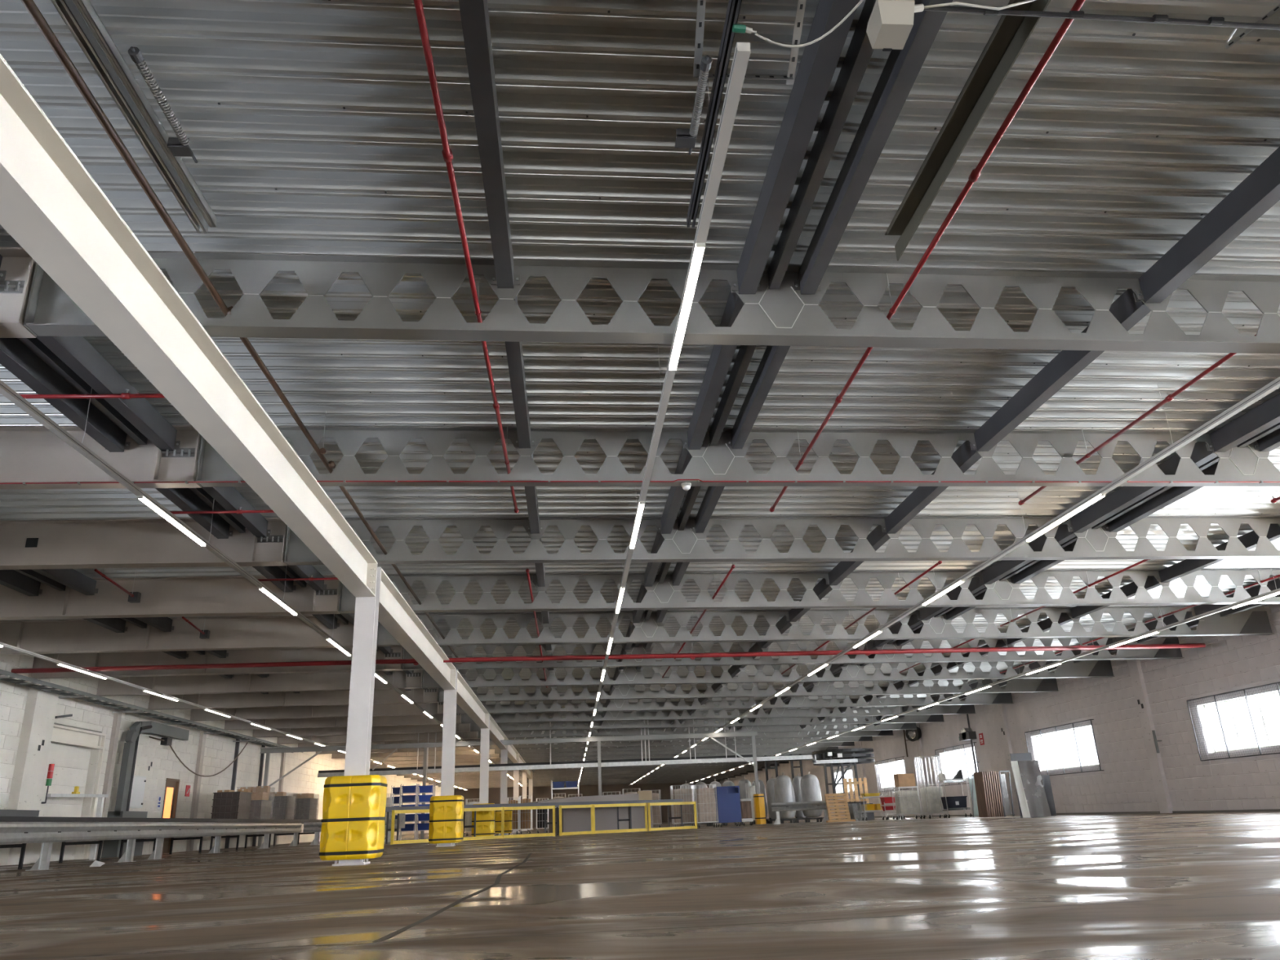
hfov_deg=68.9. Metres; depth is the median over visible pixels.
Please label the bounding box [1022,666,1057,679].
purlin
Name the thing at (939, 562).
pipe
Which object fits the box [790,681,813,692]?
purlin
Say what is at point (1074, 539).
purlin
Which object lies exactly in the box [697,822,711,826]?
bag dolly
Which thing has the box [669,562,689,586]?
purlin
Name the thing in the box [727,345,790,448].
purlin
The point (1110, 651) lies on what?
purlin
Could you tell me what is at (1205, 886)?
floor
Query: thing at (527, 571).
pipe
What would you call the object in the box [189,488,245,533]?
purlin
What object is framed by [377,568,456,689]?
beam
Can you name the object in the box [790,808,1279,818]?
baseboard
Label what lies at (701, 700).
purlin
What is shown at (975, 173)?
pipe
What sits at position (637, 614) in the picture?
purlin
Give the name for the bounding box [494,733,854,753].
beam
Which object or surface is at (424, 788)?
crate
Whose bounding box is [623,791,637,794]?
load
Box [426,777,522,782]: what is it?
girder
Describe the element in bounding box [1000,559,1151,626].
pipe
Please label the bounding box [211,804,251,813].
plastic crate
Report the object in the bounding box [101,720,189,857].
duct
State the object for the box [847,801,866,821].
bin
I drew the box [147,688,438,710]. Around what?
girder
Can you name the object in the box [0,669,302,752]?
cable tray
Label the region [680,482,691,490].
smoke detector
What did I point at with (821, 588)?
purlin
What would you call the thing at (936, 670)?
purlin
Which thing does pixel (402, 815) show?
notice board
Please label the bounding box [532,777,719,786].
beam
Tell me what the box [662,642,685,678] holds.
pipe
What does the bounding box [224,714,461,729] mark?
girder
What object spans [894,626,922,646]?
purlin
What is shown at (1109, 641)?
purlin
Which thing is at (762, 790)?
laundry bag
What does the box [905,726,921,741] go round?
wall fan
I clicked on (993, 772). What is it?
wooden board
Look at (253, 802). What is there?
plastic crate
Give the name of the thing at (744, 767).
beam
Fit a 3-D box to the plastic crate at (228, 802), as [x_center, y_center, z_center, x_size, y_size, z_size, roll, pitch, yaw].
[-12.553,9.927,28.730,0.800,0.191,1.150,-1,-20,-5]
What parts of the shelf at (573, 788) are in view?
post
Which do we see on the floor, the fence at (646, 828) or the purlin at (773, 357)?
the fence at (646, 828)
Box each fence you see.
[390,808,429,844]
[462,805,555,840]
[559,804,593,835]
[593,802,648,834]
[647,801,697,831]
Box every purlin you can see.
[0,254,6,279]
[0,337,130,452]
[0,569,42,595]
[13,568,66,591]
[17,337,147,444]
[31,568,98,595]
[36,335,180,451]
[84,617,128,632]
[120,617,146,628]
[134,617,174,631]
[155,488,232,538]
[162,650,188,658]
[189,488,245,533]
[192,650,204,654]
[201,486,271,537]
[204,649,228,657]
[218,674,234,678]
[253,565,296,591]
[255,673,269,677]
[277,565,306,586]
[287,564,326,591]
[312,613,339,628]
[332,613,348,624]
[340,613,355,626]
[377,646,393,653]
[382,671,394,675]
[403,670,413,674]
[458,0,520,288]
[505,296,535,448]
[524,453,542,533]
[534,537,547,586]
[540,590,551,623]
[544,626,554,649]
[605,699,609,707]
[608,684,614,695]
[613,668,619,685]
[616,646,626,669]
[622,620,635,649]
[630,584,647,622]
[641,530,664,586]
[643,642,652,648]
[644,609,652,620]
[653,609,667,622]
[657,446,692,533]
[657,562,671,583]
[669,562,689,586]
[677,486,700,530]
[677,719,685,724]
[683,286,744,449]
[686,704,696,715]
[691,486,724,533]
[697,693,707,705]
[709,345,756,445]
[711,683,722,693]
[720,665,740,684]
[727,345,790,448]
[731,0,859,293]
[736,642,762,668]
[754,708,769,715]
[758,615,791,648]
[767,0,874,288]
[769,696,790,704]
[786,577,831,622]
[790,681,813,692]
[793,0,952,293]
[800,719,812,728]
[812,663,841,683]
[817,711,832,721]
[826,524,889,585]
[830,671,841,682]
[832,668,842,675]
[838,641,876,666]
[838,701,856,712]
[857,653,875,666]
[862,694,885,702]
[872,613,922,646]
[882,440,981,533]
[884,680,918,690]
[886,622,923,644]
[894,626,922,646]
[902,705,920,711]
[916,705,933,711]
[917,577,986,620]
[917,662,957,680]
[931,688,960,702]
[933,586,986,617]
[943,591,986,619]
[946,694,966,701]
[955,640,1007,664]
[968,679,1002,688]
[971,288,1150,451]
[980,524,1075,584]
[986,680,1007,688]
[999,536,1077,581]
[1004,613,1071,644]
[1004,660,1053,674]
[1009,540,1076,583]
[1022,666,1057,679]
[1052,638,1114,662]
[1068,441,1217,533]
[1069,575,1160,618]
[1071,648,1117,662]
[1091,456,1219,528]
[1104,462,1217,532]
[1113,611,1195,642]
[1135,146,1279,302]
[1135,619,1199,643]
[1156,524,1279,582]
[1192,577,1279,615]
[1207,393,1279,452]
[1217,594,1279,617]
[1236,422,1279,447]
[1253,428,1279,451]
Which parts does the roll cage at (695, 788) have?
panel, panel, panel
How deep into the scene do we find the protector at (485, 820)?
29.05 m
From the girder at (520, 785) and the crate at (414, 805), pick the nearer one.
the crate at (414, 805)
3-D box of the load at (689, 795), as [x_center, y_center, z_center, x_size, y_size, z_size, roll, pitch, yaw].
[1.652,12.511,35.897,0.764,1.238,0.635,-1,-20,-5]
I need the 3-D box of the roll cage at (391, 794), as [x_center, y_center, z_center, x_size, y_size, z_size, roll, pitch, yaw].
[-9.097,12.148,33.621,0.288,1.624,0.622,-1,-20,-5]
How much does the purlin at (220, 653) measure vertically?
0.242 m
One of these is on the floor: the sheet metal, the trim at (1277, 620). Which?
the sheet metal
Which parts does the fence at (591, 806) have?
post, rail, rail, post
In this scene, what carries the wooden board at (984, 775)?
on the floor
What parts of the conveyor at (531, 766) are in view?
rail, rail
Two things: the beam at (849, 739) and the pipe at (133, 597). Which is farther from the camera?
the beam at (849, 739)
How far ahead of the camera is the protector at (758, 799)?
36.39 m
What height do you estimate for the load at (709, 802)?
1.196 m
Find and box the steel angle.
[884,0,1050,261]
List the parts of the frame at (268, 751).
post, post, post, post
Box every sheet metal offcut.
[1009,752,1031,817]
[1041,774,1056,816]
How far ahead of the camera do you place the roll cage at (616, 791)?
38.65 m
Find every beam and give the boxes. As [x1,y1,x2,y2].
[0,53,377,597]
[22,250,1279,353]
[195,426,1279,487]
[284,515,1279,564]
[337,568,1279,613]
[376,604,1274,646]
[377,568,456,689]
[401,635,1183,670]
[422,654,1115,688]
[437,671,1059,702]
[456,670,488,728]
[456,685,1013,714]
[461,697,975,724]
[470,706,943,731]
[477,715,916,738]
[488,714,506,749]
[488,724,893,742]
[489,730,872,749]
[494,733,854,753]
[498,738,838,757]
[507,738,518,763]
[507,743,813,760]
[507,747,804,763]
[519,754,526,772]
[519,761,770,774]
[519,761,779,772]
[519,763,762,776]
[521,764,754,777]
[524,751,777,762]
[526,767,747,779]
[526,769,532,778]
[526,769,741,781]
[526,771,735,782]
[527,755,788,768]
[528,773,729,784]
[532,775,724,785]
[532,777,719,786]
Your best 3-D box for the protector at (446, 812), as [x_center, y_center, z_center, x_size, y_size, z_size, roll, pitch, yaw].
[-4.255,7.466,20.540,0.696,0.970,0.640,-1,-20,-5]
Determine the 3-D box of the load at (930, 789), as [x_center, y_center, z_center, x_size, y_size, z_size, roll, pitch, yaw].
[10.693,11.665,34.112,0.658,0.897,0.639,-1,-20,-5]
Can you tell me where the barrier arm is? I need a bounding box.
[47,793,108,859]
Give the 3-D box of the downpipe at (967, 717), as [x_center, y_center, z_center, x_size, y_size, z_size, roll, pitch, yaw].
[12.585,10.576,34.922,0.193,3.555,0.070,-1,-20,-5]
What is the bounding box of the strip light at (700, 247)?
[668,242,706,371]
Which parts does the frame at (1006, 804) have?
panel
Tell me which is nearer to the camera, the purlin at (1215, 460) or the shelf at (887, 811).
the purlin at (1215, 460)
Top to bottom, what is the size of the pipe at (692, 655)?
0.874 m
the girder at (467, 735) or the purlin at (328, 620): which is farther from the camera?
the girder at (467, 735)
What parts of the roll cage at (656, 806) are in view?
panel, panel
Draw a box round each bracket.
[693,0,806,84]
[1225,4,1279,49]
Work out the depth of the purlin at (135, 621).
17.99 m
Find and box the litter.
[89,860,105,866]
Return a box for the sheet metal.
[1010,760,1051,817]
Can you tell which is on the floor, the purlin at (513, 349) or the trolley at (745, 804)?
the trolley at (745, 804)
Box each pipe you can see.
[11,622,1205,673]
[19,389,164,399]
[20,0,458,657]
[93,568,141,603]
[170,506,274,514]
[182,616,209,639]
[257,574,337,581]
[413,0,519,513]
[525,566,539,636]
[538,644,547,688]
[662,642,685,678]
[689,562,735,634]
[769,0,1085,512]
[781,640,829,674]
[844,560,942,630]
[899,639,973,672]
[999,637,1103,673]
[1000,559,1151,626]
[1017,334,1256,505]
[1144,571,1279,622]
[1270,496,1279,503]
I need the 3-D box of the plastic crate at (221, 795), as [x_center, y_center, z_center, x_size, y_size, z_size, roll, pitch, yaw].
[-12.561,9.743,28.796,0.800,0.191,1.150,-1,-20,-5]
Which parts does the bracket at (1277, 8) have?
rod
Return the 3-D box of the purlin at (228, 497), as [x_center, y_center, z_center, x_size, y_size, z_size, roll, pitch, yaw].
[-5.067,0.137,11.324,0.230,0.232,3.156,-1,-20,-5]
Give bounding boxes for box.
[0,809,39,816]
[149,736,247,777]
[217,790,235,792]
[237,788,250,792]
[240,786,256,792]
[251,791,269,799]
[256,786,270,792]
[268,791,286,796]
[293,793,314,798]
[866,0,924,51]
[893,773,915,786]
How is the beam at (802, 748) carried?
on the beam at (521, 760)
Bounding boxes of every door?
[30,714,106,862]
[161,777,179,853]
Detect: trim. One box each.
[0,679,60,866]
[95,704,122,858]
[186,728,207,851]
[224,738,239,848]
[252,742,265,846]
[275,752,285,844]
[723,617,1279,781]
[857,741,865,801]
[915,722,932,817]
[996,704,1020,815]
[1127,659,1173,813]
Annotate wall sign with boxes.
[156,795,161,808]
[184,785,190,796]
[978,733,984,745]
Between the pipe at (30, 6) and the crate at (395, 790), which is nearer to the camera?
the pipe at (30, 6)
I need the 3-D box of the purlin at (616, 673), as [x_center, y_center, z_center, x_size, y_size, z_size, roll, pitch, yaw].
[-0.629,5.508,26.452,0.130,0.212,3.096,-1,-20,-5]
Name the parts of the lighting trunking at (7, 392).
strip light, strip light, strip light, strip light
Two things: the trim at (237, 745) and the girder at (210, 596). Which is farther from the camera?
the trim at (237, 745)
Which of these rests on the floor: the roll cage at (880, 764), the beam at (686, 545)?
the roll cage at (880, 764)
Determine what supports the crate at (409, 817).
on the rack at (401, 793)
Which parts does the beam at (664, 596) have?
plate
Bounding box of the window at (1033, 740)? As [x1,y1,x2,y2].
[1031,724,1098,771]
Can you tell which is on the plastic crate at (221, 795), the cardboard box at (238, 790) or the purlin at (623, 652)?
the cardboard box at (238, 790)
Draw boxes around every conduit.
[0,479,1279,484]
[914,4,1279,30]
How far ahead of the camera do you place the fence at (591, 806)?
29.73 m
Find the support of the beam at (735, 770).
attached to the ceiling
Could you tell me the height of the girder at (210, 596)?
0.669 m
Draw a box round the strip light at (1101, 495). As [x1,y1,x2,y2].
[1026,493,1106,542]
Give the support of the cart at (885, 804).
on the floor
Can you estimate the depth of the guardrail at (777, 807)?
35.80 m
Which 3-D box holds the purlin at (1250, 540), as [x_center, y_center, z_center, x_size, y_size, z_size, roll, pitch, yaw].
[9.569,1.212,15.410,0.230,0.212,3.126,-1,-20,-5]
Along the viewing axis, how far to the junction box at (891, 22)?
4.09 m
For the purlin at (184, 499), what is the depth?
11.78 m
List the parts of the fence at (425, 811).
post, rail, rail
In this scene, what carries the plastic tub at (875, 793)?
on the cart at (870, 797)
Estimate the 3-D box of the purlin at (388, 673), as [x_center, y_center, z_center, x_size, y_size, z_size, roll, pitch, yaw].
[-6.463,4.467,23.075,0.240,0.242,3.076,-1,-20,-5]
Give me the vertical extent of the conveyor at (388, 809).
1.005 m
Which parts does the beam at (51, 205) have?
plate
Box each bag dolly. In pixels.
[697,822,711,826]
[723,822,738,825]
[752,819,768,824]
[768,818,783,823]
[780,818,795,823]
[792,817,804,822]
[804,817,822,822]
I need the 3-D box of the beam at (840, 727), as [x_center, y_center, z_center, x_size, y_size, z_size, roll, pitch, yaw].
[2.589,10.527,39.899,18.850,0.883,0.166,-1,-20,-5]
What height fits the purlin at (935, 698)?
0.212 m
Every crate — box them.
[210,812,250,818]
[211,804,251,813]
[212,798,251,805]
[213,791,252,799]
[248,812,271,818]
[249,806,271,813]
[250,800,272,806]
[268,795,296,802]
[270,813,294,819]
[271,801,295,808]
[271,807,295,813]
[293,808,317,814]
[293,813,316,819]
[294,798,318,804]
[294,803,317,808]
[391,786,402,794]
[391,796,401,803]
[400,804,417,806]
[400,823,416,831]
[401,785,417,792]
[401,795,417,802]
[404,813,414,821]
[417,794,434,801]
[417,813,429,821]
[417,822,429,830]
[418,785,434,792]
[552,781,564,787]
[564,781,577,787]
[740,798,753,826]
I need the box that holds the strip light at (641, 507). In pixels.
[630,502,644,548]
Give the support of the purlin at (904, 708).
attached to the beam at (962, 708)
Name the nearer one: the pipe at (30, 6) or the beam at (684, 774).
the pipe at (30, 6)
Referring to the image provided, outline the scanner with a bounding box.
[71,786,79,794]
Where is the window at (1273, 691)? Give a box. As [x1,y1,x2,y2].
[1196,689,1279,753]
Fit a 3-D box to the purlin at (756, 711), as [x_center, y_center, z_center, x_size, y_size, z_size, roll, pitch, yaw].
[4.733,8.741,35.697,0.130,0.222,3.076,-1,-20,-5]
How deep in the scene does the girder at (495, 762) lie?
56.41 m
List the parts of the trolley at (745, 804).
lid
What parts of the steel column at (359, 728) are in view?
plate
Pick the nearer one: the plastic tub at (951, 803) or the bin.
the plastic tub at (951, 803)
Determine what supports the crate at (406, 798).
on the rack at (401, 793)
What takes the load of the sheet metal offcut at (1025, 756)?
on the floor
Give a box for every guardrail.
[0,822,302,871]
[302,818,399,844]
[771,800,834,824]
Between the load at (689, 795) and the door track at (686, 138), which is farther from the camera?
the load at (689, 795)
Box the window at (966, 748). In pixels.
[939,746,974,779]
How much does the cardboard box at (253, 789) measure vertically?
0.182 m
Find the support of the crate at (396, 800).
on the rack at (391, 785)
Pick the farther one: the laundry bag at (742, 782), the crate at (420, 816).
the laundry bag at (742, 782)
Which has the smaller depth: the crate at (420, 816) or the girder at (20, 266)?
the girder at (20, 266)
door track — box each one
[50,0,217,233]
[675,0,742,227]
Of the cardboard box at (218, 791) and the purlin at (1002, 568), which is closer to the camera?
the purlin at (1002, 568)
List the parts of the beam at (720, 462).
plate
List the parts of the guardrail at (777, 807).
post, rail, post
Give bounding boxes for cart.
[858,793,888,820]
[880,802,897,819]
[937,777,971,817]
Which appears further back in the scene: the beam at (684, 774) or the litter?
the beam at (684, 774)
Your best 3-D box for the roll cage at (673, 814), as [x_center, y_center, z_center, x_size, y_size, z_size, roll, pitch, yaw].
[1.654,12.555,35.882,0.852,1.556,0.726,-1,-20,-5]
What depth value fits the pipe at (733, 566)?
16.05 m
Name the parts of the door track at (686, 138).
spring plate, bumper rod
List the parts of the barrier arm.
arm, post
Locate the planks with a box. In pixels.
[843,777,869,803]
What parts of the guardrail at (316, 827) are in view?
post, rail, post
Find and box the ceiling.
[0,0,1279,768]
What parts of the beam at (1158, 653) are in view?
plate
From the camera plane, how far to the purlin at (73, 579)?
14.79 m
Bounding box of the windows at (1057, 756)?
[840,693,1279,791]
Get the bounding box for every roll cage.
[384,793,394,839]
[465,798,479,835]
[506,796,519,835]
[519,795,532,834]
[536,798,548,832]
[602,791,620,795]
[642,789,662,827]
[670,784,694,826]
[693,783,718,827]
[745,782,760,824]
[874,763,905,819]
[891,789,923,819]
[914,755,947,818]
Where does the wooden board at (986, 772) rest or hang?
on the floor
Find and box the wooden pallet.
[824,793,850,820]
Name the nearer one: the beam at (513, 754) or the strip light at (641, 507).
the strip light at (641, 507)
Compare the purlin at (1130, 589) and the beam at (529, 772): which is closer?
the purlin at (1130, 589)
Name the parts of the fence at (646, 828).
post, rail, rail, post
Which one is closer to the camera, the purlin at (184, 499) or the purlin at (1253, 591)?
the purlin at (184, 499)
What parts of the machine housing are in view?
panel, panel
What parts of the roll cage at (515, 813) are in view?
panel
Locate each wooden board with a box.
[973,771,988,817]
[983,771,991,817]
[985,771,993,817]
[987,771,995,817]
[990,771,997,817]
[991,771,999,817]
[994,771,1002,816]
[995,771,1004,816]
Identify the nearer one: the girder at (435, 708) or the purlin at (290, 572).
the purlin at (290, 572)
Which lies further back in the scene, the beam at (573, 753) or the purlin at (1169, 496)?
the beam at (573, 753)
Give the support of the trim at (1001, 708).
attached to the wall at (1125, 784)
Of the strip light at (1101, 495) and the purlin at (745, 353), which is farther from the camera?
the strip light at (1101, 495)
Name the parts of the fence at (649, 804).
post, rail, rail, post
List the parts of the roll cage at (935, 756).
panel, panel, panel, panel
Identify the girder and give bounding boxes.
[0,247,36,337]
[0,425,201,489]
[0,517,287,569]
[0,574,340,619]
[0,615,354,654]
[29,646,403,679]
[96,670,422,696]
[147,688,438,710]
[190,702,443,720]
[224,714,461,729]
[252,723,470,737]
[276,731,477,744]
[297,738,480,746]
[315,745,489,754]
[331,749,494,758]
[369,753,498,761]
[369,757,500,765]
[369,761,500,768]
[396,769,513,776]
[404,772,513,777]
[410,774,513,779]
[417,776,521,781]
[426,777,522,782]
[428,779,522,784]
[433,781,522,786]
[438,782,528,786]
[453,784,528,787]
[453,785,528,789]
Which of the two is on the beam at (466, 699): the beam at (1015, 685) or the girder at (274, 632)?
the beam at (1015, 685)
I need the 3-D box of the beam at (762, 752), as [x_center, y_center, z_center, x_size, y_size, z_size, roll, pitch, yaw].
[1.036,18.096,60.551,18.850,0.883,0.166,-1,-20,-5]
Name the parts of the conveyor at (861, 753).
post, post, post, post, post, post, post, post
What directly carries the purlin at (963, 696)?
attached to the beam at (971, 698)
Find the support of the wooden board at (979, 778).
on the floor
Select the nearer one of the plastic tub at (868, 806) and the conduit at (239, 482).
the conduit at (239, 482)
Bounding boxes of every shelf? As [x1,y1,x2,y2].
[551,779,578,799]
[859,795,884,799]
[861,809,883,813]
[880,803,895,805]
[881,809,896,812]
[938,779,966,782]
[942,807,970,810]
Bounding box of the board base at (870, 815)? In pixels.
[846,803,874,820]
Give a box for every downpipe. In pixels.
[902,729,908,756]
[966,714,978,772]
[1151,730,1161,753]
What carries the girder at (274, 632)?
attached to the wall at (219, 753)
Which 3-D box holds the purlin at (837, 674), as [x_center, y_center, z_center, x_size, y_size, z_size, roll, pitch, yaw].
[5.943,5.513,26.945,0.120,0.212,3.096,-1,-20,-5]
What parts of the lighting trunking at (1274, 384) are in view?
strip light, strip light, strip light, strip light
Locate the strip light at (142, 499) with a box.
[137,496,206,546]
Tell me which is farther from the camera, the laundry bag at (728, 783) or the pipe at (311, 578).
the laundry bag at (728, 783)
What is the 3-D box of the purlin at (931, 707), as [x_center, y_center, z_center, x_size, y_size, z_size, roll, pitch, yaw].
[11.315,8.741,36.192,0.120,0.212,3.076,-1,-20,-5]
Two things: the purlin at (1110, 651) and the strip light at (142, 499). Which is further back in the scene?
the purlin at (1110, 651)
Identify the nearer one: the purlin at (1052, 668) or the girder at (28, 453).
the girder at (28, 453)
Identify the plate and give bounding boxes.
[37,739,44,751]
[1137,699,1143,708]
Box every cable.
[732,0,863,48]
[924,0,1036,10]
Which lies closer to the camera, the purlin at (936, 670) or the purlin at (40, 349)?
the purlin at (40, 349)
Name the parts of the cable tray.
support arm, support arm, support arm, support arm, support arm, support arm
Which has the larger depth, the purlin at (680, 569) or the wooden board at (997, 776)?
the wooden board at (997, 776)
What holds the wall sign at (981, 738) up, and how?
attached to the wall at (1125, 784)
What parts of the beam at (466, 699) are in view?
plate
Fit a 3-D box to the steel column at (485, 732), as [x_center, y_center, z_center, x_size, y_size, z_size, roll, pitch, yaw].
[-4.971,9.420,29.806,0.380,3.820,0.380,-1,-20,-5]
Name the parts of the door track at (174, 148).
bumper rod, spring plate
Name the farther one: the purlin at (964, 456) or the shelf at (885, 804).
the shelf at (885, 804)
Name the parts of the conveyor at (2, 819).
leg, leg, leg, leg, leg, rail, leg, leg, leg, leg, leg, leg, leg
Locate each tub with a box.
[392,787,399,794]
[860,792,880,796]
[862,804,875,810]
[874,803,883,809]
[880,796,894,805]
[881,805,895,811]
[941,795,967,808]
[945,777,963,780]
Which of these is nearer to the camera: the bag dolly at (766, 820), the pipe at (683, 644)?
the pipe at (683, 644)
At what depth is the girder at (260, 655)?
21.25 m
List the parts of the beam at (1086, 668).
plate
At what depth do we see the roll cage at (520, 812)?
38.90 m
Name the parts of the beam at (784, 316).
plate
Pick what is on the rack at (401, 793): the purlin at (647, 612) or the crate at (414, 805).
the crate at (414, 805)
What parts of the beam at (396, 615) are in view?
plate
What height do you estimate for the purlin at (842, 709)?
0.212 m
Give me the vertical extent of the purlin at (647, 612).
0.162 m
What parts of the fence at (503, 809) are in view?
post, rail, rail, post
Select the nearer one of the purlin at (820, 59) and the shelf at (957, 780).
the purlin at (820, 59)
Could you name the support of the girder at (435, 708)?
attached to the wall at (219, 753)
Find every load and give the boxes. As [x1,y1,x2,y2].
[384,796,391,835]
[466,801,479,831]
[508,800,518,829]
[520,798,530,828]
[537,808,547,827]
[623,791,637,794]
[652,792,660,823]
[672,788,693,822]
[694,787,715,822]
[746,785,755,819]
[893,790,920,813]
[920,786,945,812]
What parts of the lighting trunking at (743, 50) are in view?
strip light, strip light, strip light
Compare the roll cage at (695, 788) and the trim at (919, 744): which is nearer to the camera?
the roll cage at (695, 788)
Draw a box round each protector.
[319,774,387,860]
[428,795,464,844]
[471,803,495,836]
[494,809,512,833]
[753,793,766,824]
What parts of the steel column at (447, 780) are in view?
plate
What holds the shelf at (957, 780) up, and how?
attached to the cart at (957, 780)
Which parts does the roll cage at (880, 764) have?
panel, panel, panel, panel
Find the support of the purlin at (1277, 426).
attached to the beam at (720, 462)
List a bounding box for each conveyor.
[0,816,321,867]
[317,719,857,777]
[385,799,683,844]
[746,747,875,822]
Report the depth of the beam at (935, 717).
36.91 m
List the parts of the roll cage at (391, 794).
panel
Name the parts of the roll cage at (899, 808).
panel, panel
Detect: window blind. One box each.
[833,766,854,795]
[875,755,909,791]
[934,742,978,786]
[1024,719,1103,775]
[1186,681,1279,760]
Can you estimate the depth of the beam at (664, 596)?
16.32 m
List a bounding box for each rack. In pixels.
[391,785,402,839]
[398,783,418,840]
[415,783,435,839]
[893,786,921,819]
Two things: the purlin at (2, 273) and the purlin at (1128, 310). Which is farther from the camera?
the purlin at (1128, 310)
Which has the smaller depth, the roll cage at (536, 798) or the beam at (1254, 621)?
the beam at (1254, 621)
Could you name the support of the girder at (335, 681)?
attached to the wall at (219, 753)
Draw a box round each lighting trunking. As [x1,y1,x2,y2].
[0,379,522,786]
[0,641,467,790]
[577,42,751,786]
[629,376,1279,785]
[687,558,1279,783]
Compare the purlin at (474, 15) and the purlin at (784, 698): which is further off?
the purlin at (784, 698)
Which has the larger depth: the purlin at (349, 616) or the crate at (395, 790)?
the crate at (395, 790)
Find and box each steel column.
[332,562,381,866]
[435,670,457,846]
[479,714,489,804]
[498,737,508,835]
[512,753,519,832]
[522,772,527,831]
[527,778,533,830]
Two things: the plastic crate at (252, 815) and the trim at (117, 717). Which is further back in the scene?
the plastic crate at (252, 815)
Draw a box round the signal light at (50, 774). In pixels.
[40,764,54,804]
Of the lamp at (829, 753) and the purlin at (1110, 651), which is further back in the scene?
the lamp at (829, 753)
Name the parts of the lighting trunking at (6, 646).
strip light, strip light, strip light, strip light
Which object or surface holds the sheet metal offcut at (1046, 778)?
on the floor
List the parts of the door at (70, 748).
panel, panel, panel, swing arm, panel, panel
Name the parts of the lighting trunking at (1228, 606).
strip light, strip light, strip light, strip light, strip light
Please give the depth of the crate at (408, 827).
34.01 m
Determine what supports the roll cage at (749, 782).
on the floor
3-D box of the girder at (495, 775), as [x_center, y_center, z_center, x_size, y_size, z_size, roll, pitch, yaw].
[-13.344,22.448,71.327,8.190,0.669,0.220,-1,-20,-5]
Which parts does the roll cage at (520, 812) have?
panel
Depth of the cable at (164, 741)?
28.14 m
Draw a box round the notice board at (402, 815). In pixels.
[399,813,405,828]
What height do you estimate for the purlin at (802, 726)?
0.212 m
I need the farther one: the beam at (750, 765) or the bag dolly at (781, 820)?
the beam at (750, 765)
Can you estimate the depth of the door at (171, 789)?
28.19 m
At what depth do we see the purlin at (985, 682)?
30.23 m
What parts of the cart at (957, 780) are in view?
post, post, post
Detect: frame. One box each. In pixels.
[257,731,759,846]
[971,773,975,817]
[998,770,1014,817]
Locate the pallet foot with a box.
[826,819,855,822]
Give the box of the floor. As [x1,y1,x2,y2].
[0,811,1279,959]
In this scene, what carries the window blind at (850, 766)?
in the wall at (1125, 784)
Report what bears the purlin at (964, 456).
attached to the beam at (720, 462)
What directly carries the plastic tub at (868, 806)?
on the cart at (870, 797)
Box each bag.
[680,781,693,822]
[693,778,707,800]
[710,778,721,788]
[721,777,734,786]
[737,776,751,818]
[751,777,768,817]
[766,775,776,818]
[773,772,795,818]
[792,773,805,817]
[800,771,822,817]
[937,769,946,782]
[952,769,963,778]
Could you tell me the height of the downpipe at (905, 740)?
1.408 m
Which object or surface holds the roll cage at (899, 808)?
on the floor
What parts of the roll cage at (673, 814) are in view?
panel, panel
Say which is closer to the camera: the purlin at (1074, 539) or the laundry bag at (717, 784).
the purlin at (1074, 539)
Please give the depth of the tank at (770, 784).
39.11 m
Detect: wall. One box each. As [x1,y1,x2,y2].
[0,653,440,859]
[453,779,711,831]
[719,604,1279,818]
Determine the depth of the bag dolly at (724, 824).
38.95 m
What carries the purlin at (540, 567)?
attached to the beam at (664, 596)
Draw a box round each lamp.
[826,751,832,755]
[837,753,842,757]
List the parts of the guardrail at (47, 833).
rail, post, rail, post, post, rail, post, rail, post, rail, post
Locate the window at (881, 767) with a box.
[879,760,904,788]
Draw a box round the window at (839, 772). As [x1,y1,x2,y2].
[834,769,854,793]
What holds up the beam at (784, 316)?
on the beam at (51, 205)
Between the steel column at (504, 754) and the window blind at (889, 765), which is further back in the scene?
the window blind at (889, 765)
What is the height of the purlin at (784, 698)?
0.222 m
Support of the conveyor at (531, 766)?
hanging from the ceiling
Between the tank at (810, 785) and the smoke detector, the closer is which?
the smoke detector
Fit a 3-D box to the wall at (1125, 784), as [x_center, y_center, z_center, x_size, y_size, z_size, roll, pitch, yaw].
[12.492,11.956,39.800,0.362,4.500,119.000,-1,-20,-5]
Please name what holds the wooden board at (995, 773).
on the floor
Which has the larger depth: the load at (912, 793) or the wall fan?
the wall fan
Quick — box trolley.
[714,786,742,826]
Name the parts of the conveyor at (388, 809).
leg, leg, leg, leg, rail, leg, leg, leg, leg, leg, leg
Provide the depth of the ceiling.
6.72 m
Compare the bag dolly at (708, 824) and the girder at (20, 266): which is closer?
the girder at (20, 266)
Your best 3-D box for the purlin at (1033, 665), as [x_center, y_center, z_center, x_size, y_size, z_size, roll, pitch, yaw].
[11.428,5.517,27.356,0.130,0.212,3.096,-1,-20,-5]
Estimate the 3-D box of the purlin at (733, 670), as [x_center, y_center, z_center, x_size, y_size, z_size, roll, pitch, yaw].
[2.612,5.515,26.693,0.130,0.222,3.096,-1,-20,-5]
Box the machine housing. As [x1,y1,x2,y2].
[525,790,653,833]
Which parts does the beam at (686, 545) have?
plate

